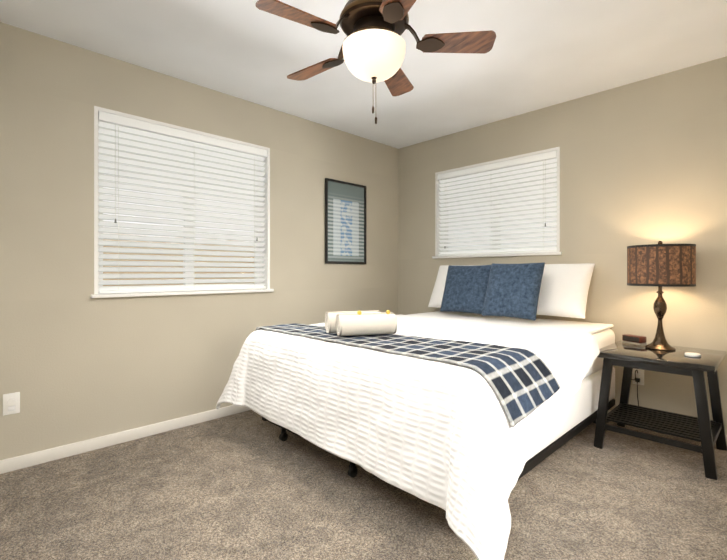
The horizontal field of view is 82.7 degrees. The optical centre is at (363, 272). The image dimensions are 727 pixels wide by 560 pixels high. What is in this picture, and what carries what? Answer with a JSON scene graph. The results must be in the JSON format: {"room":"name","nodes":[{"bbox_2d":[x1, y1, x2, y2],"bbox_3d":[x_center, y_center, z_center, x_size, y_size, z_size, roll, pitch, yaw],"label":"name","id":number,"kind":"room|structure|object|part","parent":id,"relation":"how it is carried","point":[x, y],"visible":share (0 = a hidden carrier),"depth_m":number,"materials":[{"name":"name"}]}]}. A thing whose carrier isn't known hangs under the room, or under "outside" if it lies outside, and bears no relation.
{"room":"bedroom","nodes":[
{"label":"bedroom","id":0,"kind":"room"},
{"bbox_2d":[0,22,397,459],"bbox_3d":[-1.136,-0.137,3.144,4.400,2.440,0.150,0,0,-44],"label":"wall","id":1,"kind":"structure","parent":0,"point":[76,370],"depth_m":2.63,"materials":[{"name":"paint"}]},
{"bbox_2d":[3,392,19,415],"bbox_3d":[-1.922,0.716,2.256,0.072,0.116,0.022,0,0,-44],"label":"electrical outlet","id":2,"kind":"object","parent":1,"relation":"attached to","point":[11,403],"visible":1,"depth_m":2.26,"materials":[{"name":"white plastic"}]},
{"bbox_2d":[8,405,14,411],"bbox_3d":[-1.926,0.742,2.260,0.032,0.028,0.002,0,0,-44],"label":"socket","id":3,"kind":"object","parent":2,"relation":"attached to","point":[11,408],"depth_m":2.26,"materials":[{"name":"white plastic"}]},
{"bbox_2d":[0,405,250,473],"bbox_3d":[-1.079,1.047,3.087,4.100,0.072,0.013,0,0,-44],"label":"baseboard","id":4,"kind":"structure","parent":1,"relation":"attached to","point":[36,458],"depth_m":2.58,"materials":[{"name":"white paint"}]},
{"bbox_2d":[90,289,273,297],"bbox_3d":[-1.254,0.142,3.010,1.275,0.022,0.178,0,0,-44],"label":"window sill","id":5,"kind":"structure","parent":1,"relation":"on","point":[112,295],"depth_m":2.85,"materials":[{"name":"white"}]},
{"bbox_2d":[94,106,269,293],"bbox_3d":[-1.263,-0.437,3.020,1.235,1.180,0.150,0,0,-44],"label":"window","id":6,"kind":"structure","parent":1,"relation":"in","point":[138,148],"depth_m":2.91,"materials":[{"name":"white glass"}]},
{"bbox_3d":[-1.701,-0.437,2.648,0.045,1.136,0.040,0,0,-44],"label":"window sash","id":7,"kind":"part","parent":6,"relation":"part of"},
{"bbox_3d":[-1.572,-0.650,2.619,0.002,0.610,0.002,0,0,-44],"label":"blind cord","id":8,"kind":"part","parent":6,"relation":"part of","materials":[{"name":"white plastic"}]},
{"bbox_3d":[-1.291,0.108,3.049,1.101,0.045,0.040,0,0,-44],"label":"window sash","id":9,"kind":"part","parent":6,"relation":"part of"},
{"bbox_2d":[98,112,262,156],"bbox_3d":[-1.239,-0.985,2.994,1.179,0.040,0.056,0,0,-44],"label":"blind headrail","id":10,"kind":"object","parent":6,"relation":"attached to","point":[172,136],"visible":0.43,"depth_m":2.92,"materials":[{"name":"white plastic"}]},
{"bbox_2d":[118,127,118,289],"bbox_3d":[-1.564,-0.412,2.636,0.002,1.046,0.002,0,0,-44],"label":"ladder","id":11,"kind":"object","parent":10,"relation":"hanging from","point":[118,208],"visible":1,"depth_m":2.64,"materials":[{"name":"white"}]},
{"bbox_2d":[99,111,266,156],"bbox_3d":[-1.214,-0.976,2.968,1.183,0.054,0.008,0,0,-44],"label":"blind valance","id":12,"kind":"object","parent":10,"relation":"attached to","point":[126,121],"visible":1,"depth_m":2.88,"materials":[{"name":"white plastic"}]},
{"bbox_2d":[254,156,254,286],"bbox_3d":[-0.873,-0.412,3.312,0.002,1.046,0.002,0,0,-44],"label":"ladder","id":13,"kind":"object","parent":10,"relation":"hanging from","point":[254,221],"visible":0.93,"depth_m":3.31,"materials":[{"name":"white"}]},
{"bbox_3d":[-1.239,0.118,2.995,1.173,0.018,0.052,0,0,-44],"label":"window blind bottom rail","id":14,"kind":"part","parent":6,"relation":"part of","materials":[{"name":"white plastic"}]},
{"bbox_3d":[-1.263,-1.016,3.019,1.191,0.022,0.150,0,0,-44],"label":"top window jamb","id":15,"kind":"part","parent":6,"relation":"part of","materials":[{"name":"white wood"}]},
{"bbox_3d":[-0.881,-0.437,3.449,0.045,1.136,0.040,0,0,-44],"label":"window sash","id":16,"kind":"part","parent":6,"relation":"part of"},
{"bbox_2d":[325,178,365,263],"bbox_3d":[-0.163,-0.480,3.974,0.522,0.785,0.021,0,0,-44],"label":"picture","id":17,"kind":"object","parent":1,"relation":"attached to","point":[345,222],"visible":0.94,"depth_m":3.96,"materials":[{"name":"black"}]},
{"bbox_3d":[-0.342,-0.480,3.799,0.022,0.785,0.021,0,0,-44],"label":"frame","id":18,"kind":"part","parent":17,"relation":"part of","materials":[{"name":"black wood"}]},
{"bbox_3d":[-0.163,-0.099,3.974,0.478,0.022,0.021,0,0,-44],"label":"frame","id":19,"kind":"part","parent":17,"relation":"part of","materials":[{"name":"black"}]},
{"bbox_3d":[-0.163,-0.862,3.973,0.478,0.022,0.021,0,0,-44],"label":"frame","id":20,"kind":"part","parent":17,"relation":"part of","materials":[{"name":"black"}]},
{"bbox_3d":[0.016,-0.480,4.148,0.022,0.785,0.021,0,0,-44],"label":"frame","id":21,"kind":"part","parent":17,"relation":"part of","materials":[{"name":"black wood"}]},
{"bbox_2d":[0,410,726,559],"bbox_3d":[0.052,1.134,1.929,4.400,0.100,3.550,0,0,-44],"label":"floor","id":22,"kind":"structure","parent":0,"point":[248,485],"depth_m":1.93,"materials":[{"name":"carpet"}]},
{"bbox_2d":[216,262,614,559],"bbox_3d":[0.510,0.503,2.710,2.261,1.160,1.980,0,0,-44],"label":"bed","id":23,"kind":"object","parent":22,"relation":"on","point":[478,409],"visible":1,"depth_m":1.97,"materials":[{"name":"white fabric"}]},
{"bbox_2d":[325,310,378,332],"bbox_3d":[-0.053,0.281,2.389,0.326,0.119,0.117,0,0,-18],"label":"towel","id":24,"kind":"object","parent":23,"relation":"on","point":[330,317],"depth_m":2.33,"materials":[{"name":"white fabric"}]},
{"bbox_2d":[335,312,396,335],"bbox_3d":[0.016,0.281,2.275,0.326,0.119,0.117,0,0,-16],"label":"towel","id":25,"kind":"object","parent":23,"relation":"on","point":[359,323],"depth_m":2.24,"materials":[{"name":"white fabric"}]},
{"bbox_2d":[428,265,477,307],"bbox_3d":[0.910,0.124,3.711,0.680,0.455,0.179,0,-27,44],"label":"pillow","id":26,"kind":"object","parent":23,"relation":"on","point":[435,301],"depth_m":3.81,"materials":[{"name":"white"}]},
{"bbox_2d":[440,265,490,313],"bbox_3d":[0.865,0.133,3.478,0.440,0.440,0.135,0,-19,44],"label":"pillow","id":27,"kind":"object","parent":23,"relation":"on","point":[465,288],"depth_m":3.42,"materials":[{"name":"blue fabric"}]},
{"bbox_2d":[482,262,544,320],"bbox_3d":[1.115,0.128,3.100,0.140,0.450,0.450,24,-15,-38],"label":"pillow","id":28,"kind":"object","parent":23,"relation":"on","point":[513,290],"depth_m":3.03,"materials":[{"name":"blue fabric"}]},
{"bbox_2d":[536,263,594,318],"bbox_3d":[1.403,0.125,3.207,0.680,0.455,0.180,0,-27,47],"label":"pillow","id":29,"kind":"object","parent":23,"relation":"on","point":[564,288],"depth_m":3.02,"materials":[{"name":"white fabric"}]},
{"bbox_3d":[1.091,0.929,2.292,1.975,0.040,0.035,0,0,-44],"label":"rail","id":30,"kind":"part","parent":23,"relation":"part of","materials":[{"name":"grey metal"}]},
{"bbox_3d":[0.577,0.530,2.818,2.015,0.273,1.522,0,0,-44],"label":"mattress","id":31,"kind":"part","parent":23,"relation":"part of","materials":[{"name":"white fabric"}]},
{"bbox_2d":[593,340,726,479],"bbox_3d":[1.832,0.784,2.554,0.600,0.602,0.588,0,0,-44],"label":"nightstand","id":32,"kind":"object","parent":22,"relation":"on","point":[705,430],"visible":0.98,"depth_m":2.47,"materials":[{"name":"black wood"}]},
{"bbox_3d":[1.481,0.797,2.548,0.034,0.576,0.105,0,0,-44],"label":"leg","id":33,"kind":"part","parent":32,"relation":"part of","materials":[{"name":"black paint"}]},
{"bbox_3d":[1.846,0.797,2.904,0.034,0.576,0.105,0,0,-44],"label":"leg","id":34,"kind":"part","parent":32,"relation":"part of","materials":[{"name":"black paint"}]},
{"bbox_2d":[622,334,646,345],"bbox_3d":[1.844,0.454,2.813,0.068,0.056,0.136,0,0,-20],"label":"alarm clock","id":35,"kind":"object","parent":32,"relation":"on","point":[634,339],"visible":1,"depth_m":2.78,"materials":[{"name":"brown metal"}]},
{"bbox_3d":[1.650,0.946,2.375,0.022,0.030,0.511,0,0,-44],"label":"rail","id":36,"kind":"part","parent":32,"relation":"part of","materials":[{"name":"black paint"}]},
{"bbox_2d":[627,241,695,350],"bbox_3d":[1.895,0.138,2.639,0.359,0.689,0.359,0,0,-44],"label":"lamp","id":37,"kind":"object","parent":32,"relation":"on","point":[660,264],"visible":1,"depth_m":2.51,"materials":[{"name":"brown fabric"}]},
{"bbox_3d":[1.895,-0.047,2.639,0.356,0.242,0.356,0,0,-44],"label":"lamp shade","id":38,"kind":"part","parent":37,"relation":"part of","materials":[{"name":"brown fabric"}]},
{"bbox_2d":[684,352,700,356],"bbox_3d":[1.906,0.473,2.392,0.076,0.018,0.076,0,0,-44],"label":"puck","id":39,"kind":"object","parent":32,"relation":"on","point":[690,354],"visible":1,"depth_m":2.37,"materials":[{"name":"white plastic"}]},
{"bbox_3d":[1.819,0.798,2.203,0.034,0.576,0.105,0,0,-44],"label":"leg","id":40,"kind":"part","parent":32,"relation":"part of","materials":[{"name":"black paint"}]},
{"bbox_3d":[2.183,0.797,2.559,0.034,0.576,0.105,0,0,-44],"label":"leg","id":41,"kind":"part","parent":32,"relation":"part of","materials":[{"name":"black paint"}]},
{"bbox_2d":[0,0,726,148],"bbox_3d":[0.052,-1.406,1.927,4.400,0.100,3.550,0,0,-44],"label":"ceiling","id":42,"kind":"structure","parent":0,"point":[540,54],"depth_m":2.52,"materials":[{"name":"paint"}]},
{"bbox_2d":[256,0,495,123],"bbox_3d":[0.019,-1.012,1.865,1.030,0.685,1.022,0,0,-44],"label":"ceiling fan","id":43,"kind":"object","parent":42,"relation":"hanging from","point":[373,48],"visible":1,"depth_m":1.78,"materials":[{"name":"brown wood"}]},
{"bbox_3d":[-0.267,-1.028,1.656,0.329,0.035,0.162,0,0,-44],"label":"blade","id":44,"kind":"part","parent":43,"relation":"part of","materials":[{"name":"brown wood"}]},
{"bbox_3d":[-0.251,-1.028,2.087,0.149,0.035,0.328,0,0,-44],"label":"blade","id":45,"kind":"part","parent":43,"relation":"part of","materials":[{"name":"brown wood"}]},
{"bbox_3d":[-0.105,-1.049,1.980,0.031,0.048,0.032,0,0,-44],"label":"iron arm","id":46,"kind":"part","parent":43,"relation":"part of"},
{"bbox_3d":[0.047,-1.166,1.860,0.306,0.124,0.306,0,0,-44],"label":"motor","id":47,"kind":"part","parent":43,"relation":"part of","materials":[{"name":"brown metal"}]},
{"bbox_3d":[0.047,-0.947,1.860,0.284,0.138,0.284,0,0,-44],"label":"globe","id":48,"kind":"part","parent":43,"relation":"part of","materials":[{"name":"white glass"}]},
{"bbox_3d":[0.148,-1.028,1.498,0.235,0.035,0.316,0,0,-44],"label":"blade","id":49,"kind":"part","parent":43,"relation":"part of","materials":[{"name":"brown wood"}]},
{"bbox_3d":[0.174,-1.028,2.214,0.319,0.035,0.224,0,0,-44],"label":"blade","id":50,"kind":"part","parent":43,"relation":"part of","materials":[{"name":"brown wood"}]},
{"bbox_3d":[0.218,-1.087,1.854,0.041,0.035,0.041,0,0,-44],"label":"iron arm","id":51,"kind":"part","parent":43,"relation":"part of"},
{"bbox_3d":[0.241,-1.048,1.853,0.040,0.048,0.040,0,0,-44],"label":"iron arm","id":52,"kind":"part","parent":43,"relation":"part of"},
{"bbox_3d":[0.424,-1.028,1.846,0.281,0.035,0.288,0,0,-44],"label":"blade","id":53,"kind":"part","parent":43,"relation":"part of","materials":[{"name":"brown wood"}]},
{"bbox_2d":[398,56,726,434],"bbox_3d":[1.624,-0.137,3.360,0.150,2.440,3.400,0,0,-44],"label":"wall","id":54,"kind":"structure","parent":0,"point":[664,184],"depth_m":2.97,"materials":[{"name":"paint"}]},
{"bbox_2d":[432,252,561,258],"bbox_3d":[1.191,-0.157,3.782,0.178,0.022,1.250,0,0,-44],"label":"window sill","id":55,"kind":"structure","parent":54,"relation":"on","point":[503,255],"depth_m":3.65,"materials":[{"name":"white"}]},
{"bbox_2d":[435,147,559,255],"bbox_3d":[1.201,-0.579,3.792,0.150,0.867,1.210,0,0,-44],"label":"window","id":56,"kind":"structure","parent":54,"relation":"in","point":[473,187],"depth_m":3.71,"materials":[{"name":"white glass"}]},
{"bbox_3d":[1.201,-1.002,3.792,0.150,0.022,1.166,0,0,-44],"label":"top window jamb","id":57,"kind":"part","parent":56,"relation":"part of","materials":[{"name":"white wood"}]},
{"bbox_3d":[1.176,-0.181,3.768,0.052,0.018,1.148,0,0,-44],"label":"window blind bottom rail","id":58,"kind":"part","parent":56,"relation":"part of","materials":[{"name":"white plastic"}]},
{"bbox_3d":[1.230,-0.968,3.819,0.040,0.045,1.076,0,0,-44],"label":"top of the window sash","id":59,"kind":"part","parent":56,"relation":"part of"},
{"bbox_3d":[1.230,-0.579,3.820,0.006,0.733,1.076,0,0,-44],"label":"pane","id":60,"kind":"part","parent":56,"relation":"part of","materials":[{"name":"glass"}]},
{"bbox_3d":[1.493,-0.675,3.391,0.002,0.530,0.002,0,0,-44],"label":"blind cord","id":61,"kind":"part","parent":56,"relation":"part of","materials":[{"name":"white plastic"}]},
{"bbox_2d":[632,368,643,384],"bbox_3d":[1.935,0.731,2.913,0.030,0.116,0.072,0,0,-44],"label":"electrical outlet","id":62,"kind":"object","parent":54,"relation":"attached to","point":[640,376],"visible":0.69,"depth_m":2.91,"materials":[{"name":"white plastic"}]},
{"bbox_2d":[631,370,663,433],"bbox_3d":[1.953,0.778,2.816,0.130,0.609,0.261,0,0,-44],"label":"cord","id":63,"kind":"object","parent":62,"relation":"attached to","point":[637,390],"visible":0.46,"depth_m":2.89,"materials":[{"name":"black plastic"}]},
{"label":"outside","id":64,"kind":"structure","parent":0,"visible":0},
{"bbox_2d":[103,142,253,285],"bbox_3d":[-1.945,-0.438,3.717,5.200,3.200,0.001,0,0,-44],"label":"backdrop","id":65,"kind":"structure","parent":64,"point":[174,243],"depth_m":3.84,"materials":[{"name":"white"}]},
{"bbox_2d":[449,177,555,250],"bbox_3d":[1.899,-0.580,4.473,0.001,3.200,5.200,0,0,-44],"label":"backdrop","id":66,"kind":"structure","parent":64,"point":[504,230],"depth_m":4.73,"materials":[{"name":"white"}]},
{"bbox_3d":[1.176,-0.971,3.767,0.056,0.040,1.154,0,0,-44],"label":"blind headrail","id":67,"kind":"object","parent":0,"visible":0},
{"bbox_2d":[437,150,556,179],"bbox_3d":[1.150,-0.962,3.742,0.008,0.054,1.158,0,0,-44],"label":"blind valance","id":68,"kind":"object","parent":67,"relation":"attached to","point":[531,158],"visible":1,"depth_m":3.67,"materials":[{"name":"white plastic"}]},
{"bbox_2d":[543,161,543,249],"bbox_3d":[1.486,-0.554,3.409,0.002,0.733,0.002,0,0,-44],"label":"ladder","id":69,"kind":"object","parent":67,"relation":"hanging from","point":[543,205],"visible":1,"depth_m":3.41,"materials":[{"name":"white"}]}
]}

